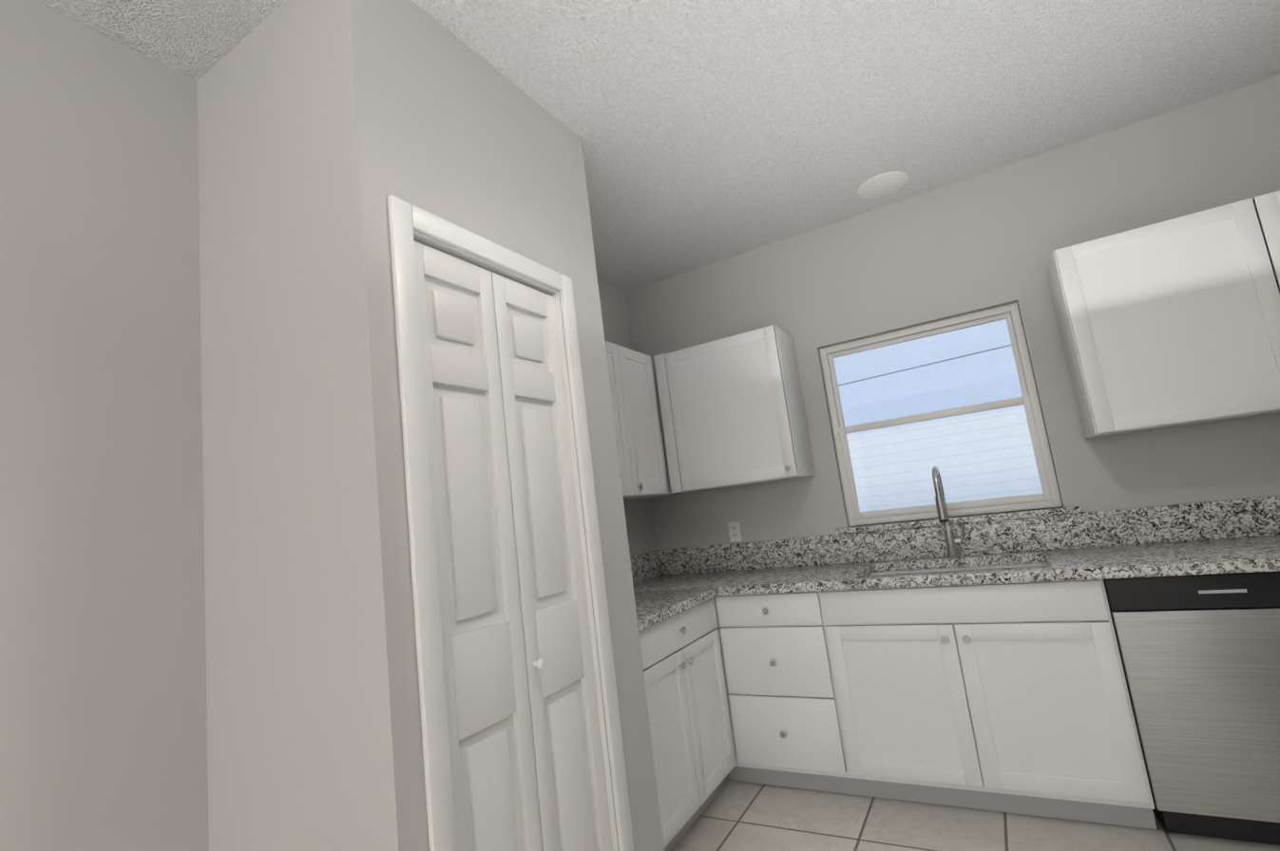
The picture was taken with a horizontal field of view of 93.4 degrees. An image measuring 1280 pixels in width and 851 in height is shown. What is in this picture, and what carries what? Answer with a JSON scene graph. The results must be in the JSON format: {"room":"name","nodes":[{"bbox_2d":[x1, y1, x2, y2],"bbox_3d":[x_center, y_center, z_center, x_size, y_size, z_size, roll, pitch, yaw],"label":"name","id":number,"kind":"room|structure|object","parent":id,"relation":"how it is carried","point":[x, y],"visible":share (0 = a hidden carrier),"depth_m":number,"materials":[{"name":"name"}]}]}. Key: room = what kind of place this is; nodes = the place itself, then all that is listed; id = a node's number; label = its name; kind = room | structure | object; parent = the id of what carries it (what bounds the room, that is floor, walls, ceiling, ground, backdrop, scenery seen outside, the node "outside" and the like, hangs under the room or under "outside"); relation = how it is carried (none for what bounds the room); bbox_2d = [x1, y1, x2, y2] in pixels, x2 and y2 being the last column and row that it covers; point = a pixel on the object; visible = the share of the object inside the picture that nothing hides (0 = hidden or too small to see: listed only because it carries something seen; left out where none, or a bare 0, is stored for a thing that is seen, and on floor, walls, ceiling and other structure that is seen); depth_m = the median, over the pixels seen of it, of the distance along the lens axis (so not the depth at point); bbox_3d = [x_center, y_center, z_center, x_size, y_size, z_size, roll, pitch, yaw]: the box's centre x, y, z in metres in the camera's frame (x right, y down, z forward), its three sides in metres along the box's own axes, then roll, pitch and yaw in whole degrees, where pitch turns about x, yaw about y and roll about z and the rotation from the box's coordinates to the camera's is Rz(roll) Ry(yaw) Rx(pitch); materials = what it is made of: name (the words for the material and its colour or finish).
{"room":"kitchen","nodes":[
{"label":"kitchen","id":0,"kind":"room"},
{"bbox_2d":[0,0,656,850],"bbox_3d":[-1.961,0.227,0.435,0.200,2.730,7.800,-12,-10,29],"label":"wall","id":1,"kind":"structure","parent":0,"point":[103,697],"depth_m":1.46,"materials":[{"name":"grey paint"}]},
{"bbox_2d":[604,341,646,499],"bbox_3d":[-0.367,-0.028,2.828,0.318,0.780,0.772,-12,-10,29],"label":"upper cabinet","id":2,"kind":"object","parent":1,"relation":"attached to","point":[626,429],"depth_m":3.02,"materials":[{"name":"white wood"}]},
{"bbox_2d":[623,348,665,500],"bbox_3d":[-0.132,0.003,3.237,0.318,0.780,0.412,-12,-10,29],"label":"upper cabinet","id":3,"kind":"object","parent":1,"relation":"attached to","point":[640,369],"depth_m":3.22,"materials":[{"name":"white wood"}]},
{"bbox_2d":[630,550,660,586],"bbox_3d":[-0.252,0.787,3.036,0.028,0.150,1.465,-12,-10,29],"label":"backsplash","id":4,"kind":"structure","parent":1,"relation":"attached to","point":[645,565],"depth_m":3.50,"materials":[{"name":"grey stone"}]},
{"bbox_2d":[196,0,664,850],"bbox_3d":[-0.614,0.272,1.865,0.720,2.730,0.980,-12,-10,29],"label":"wall","id":5,"kind":"structure","parent":0,"point":[326,127],"depth_m":1.48,"materials":[{"name":"grey paint"}]},
{"bbox_2d":[387,195,634,850],"bbox_3d":[-0.338,0.520,1.617,0.126,2.105,0.720,-12,-10,29],"label":"door frame","id":6,"kind":"structure","parent":5,"relation":"attached to","point":[406,219],"depth_m":1.45,"materials":[{"name":"white wood"}]},
{"bbox_2d":[413,240,612,850],"bbox_3d":[-0.307,0.545,1.597,0.064,2.018,0.592,-12,-10,29],"label":"bifold door","id":7,"kind":"structure","parent":5,"relation":"in","point":[526,759],"depth_m":1.60,"materials":[{"name":"white paint"}]},
{"bbox_2d":[35,0,1279,292],"bbox_3d":[-0.577,-1.482,-0.231,3.820,0.100,8.100,-12,-10,29],"label":"ceiling","id":8,"kind":"structure","parent":0,"point":[710,131],"depth_m":2.21,"materials":[{"name":"white paint"}]},
{"bbox_2d":[857,171,908,198],"bbox_3d":[1.188,-1.172,2.950,0.236,0.012,0.236,-12,-10,29],"label":"recessed light","id":9,"kind":"object","parent":8,"relation":"attached to","point":[883,184],"visible":1,"depth_m":2.93,"materials":[{"name":"white plastic"}]},
{"bbox_2d":[625,74,1279,550],"bbox_3d":[1.574,0.171,3.000,3.820,2.730,0.150,-12,-10,29],"label":"wall","id":10,"kind":"structure","parent":0,"point":[990,239],"depth_m":2.90,"materials":[{"name":"grey paint"}]},
{"bbox_2d":[727,521,742,542],"bbox_3d":[0.545,0.611,3.467,0.070,0.114,0.008,-12,-10,29],"label":"outlet","id":11,"kind":"object","parent":10,"relation":"attached to","point":[735,532],"visible":1,"depth_m":3.46,"materials":[{"name":"white plastic"}]},
{"bbox_2d":[665,324,815,494],"bbox_3d":[0.514,-0.061,3.338,0.705,0.780,0.346,-12,-10,29],"label":"upper cabinet","id":12,"kind":"object","parent":10,"relation":"attached to","point":[726,412],"depth_m":3.17,"materials":[{"name":"white wood"}]},
{"bbox_2d":[819,303,1062,526],"bbox_3d":[1.471,-0.025,3.065,0.948,0.978,0.076,-12,-10,29],"label":"kitchen window","id":13,"kind":"structure","parent":10,"relation":"in","point":[1049,497],"depth_m":3.01,"materials":[{"name":"white"}]},
{"bbox_2d":[834,506,1082,534],"bbox_3d":[1.502,0.466,2.941,1.070,0.029,0.105,-12,-10,29],"label":"window sill","id":14,"kind":"structure","parent":10,"relation":"attached to","point":[1031,513],"depth_m":2.86,"materials":[{"name":"grey stone"}]},
{"bbox_2d":[660,495,1279,574],"bbox_3d":[1.595,0.534,2.854,3.464,0.150,0.028,-12,-10,29],"label":"backsplash","id":15,"kind":"structure","parent":10,"relation":"attached to","point":[1259,516],"depth_m":2.77,"materials":[{"name":"grey stone"}]},
{"bbox_2d":[1046,191,1279,439],"bbox_3d":[2.370,-0.445,2.282,1.236,0.780,0.374,-12,-10,29],"label":"upper cabinet","id":16,"kind":"object","parent":10,"relation":"attached to","point":[1173,322],"visible":1,"depth_m":2.29,"materials":[{"name":"white wood"}]},
{"bbox_2d":[670,781,1279,850],"bbox_3d":[-0.236,1.297,-0.641,3.820,0.100,8.100,-12,-10,29],"label":"floor","id":17,"kind":"structure","parent":0,"point":[738,816],"depth_m":2.29,"materials":[{"name":"tile"}]},
{"bbox_2d":[638,601,736,850],"bbox_3d":[-0.081,1.255,2.556,0.618,0.868,0.868,-12,-10,29],"label":"base cabinet","id":18,"kind":"object","parent":17,"relation":"on","point":[689,728],"depth_m":2.42,"materials":[{"name":"white wood"}]},
{"bbox_2d":[709,586,869,797],"bbox_3d":[0.771,1.201,2.900,0.574,0.868,0.682,-12,-10,29],"label":"base cabinet","id":19,"kind":"object","parent":17,"relation":"on","point":[782,656],"depth_m":2.66,"materials":[{"name":"white wood"}]},
{"bbox_2d":[633,586,717,631],"bbox_3d":[-0.130,0.806,2.609,0.642,0.040,0.851,-12,-10,29],"label":"countertop","id":20,"kind":"structure","parent":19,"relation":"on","point":[652,606],"depth_m":2.58,"materials":[{"name":"grey stone"}]},
{"bbox_2d":[835,578,1157,830],"bbox_3d":[1.411,1.075,2.578,1.006,0.868,0.617,-12,-10,29],"label":"base cabinet","id":21,"kind":"object","parent":17,"relation":"on","point":[982,672],"depth_m":2.27,"materials":[{"name":"white wood"}]},
{"bbox_2d":[633,533,1279,593],"bbox_3d":[1.454,0.607,2.575,3.464,0.040,0.642,-12,-10,29],"label":"countertop","id":22,"kind":"structure","parent":21,"relation":"on","point":[1228,555],"depth_m":2.39,"materials":[{"name":"grey stone"}]},
{"bbox_2d":[931,466,964,558],"bbox_3d":[1.429,0.399,2.788,0.106,0.434,0.221,-12,-10,29],"label":"faucet","id":23,"kind":"object","parent":22,"relation":"on","point":[951,541],"visible":1,"depth_m":2.82,"materials":[{"name":"silver metal"}]},
{"bbox_2d":[865,559,1044,574],"bbox_3d":[1.367,0.739,2.611,0.744,0.212,0.419,-12,-10,29],"label":"sink","id":24,"kind":"object","parent":22,"relation":"in","point":[998,563],"depth_m":2.77,"materials":[{"name":"grey metal"}]},
{"bbox_2d":[1103,571,1279,845],"bbox_3d":[2.090,0.932,2.167,0.594,0.863,0.576,-12,-10,29],"label":"dishwasher","id":25,"kind":"object","parent":17,"relation":"on","point":[1200,658],"visible":0.83,"depth_m":1.98,"materials":[{"name":"silver metal"}]},
{"label":"outside","id":26,"kind":"structure","parent":0,"visible":0},
{"bbox_2d":[833,319,1042,512],"bbox_3d":[4.819,-1.724,3.791,9.100,6.100,0.100,-12,-10,29],"label":"window glass","id":27,"kind":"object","parent":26,"point":[988,382],"depth_m":4.97,"materials":[{"name":"clear glass"}]}
]}

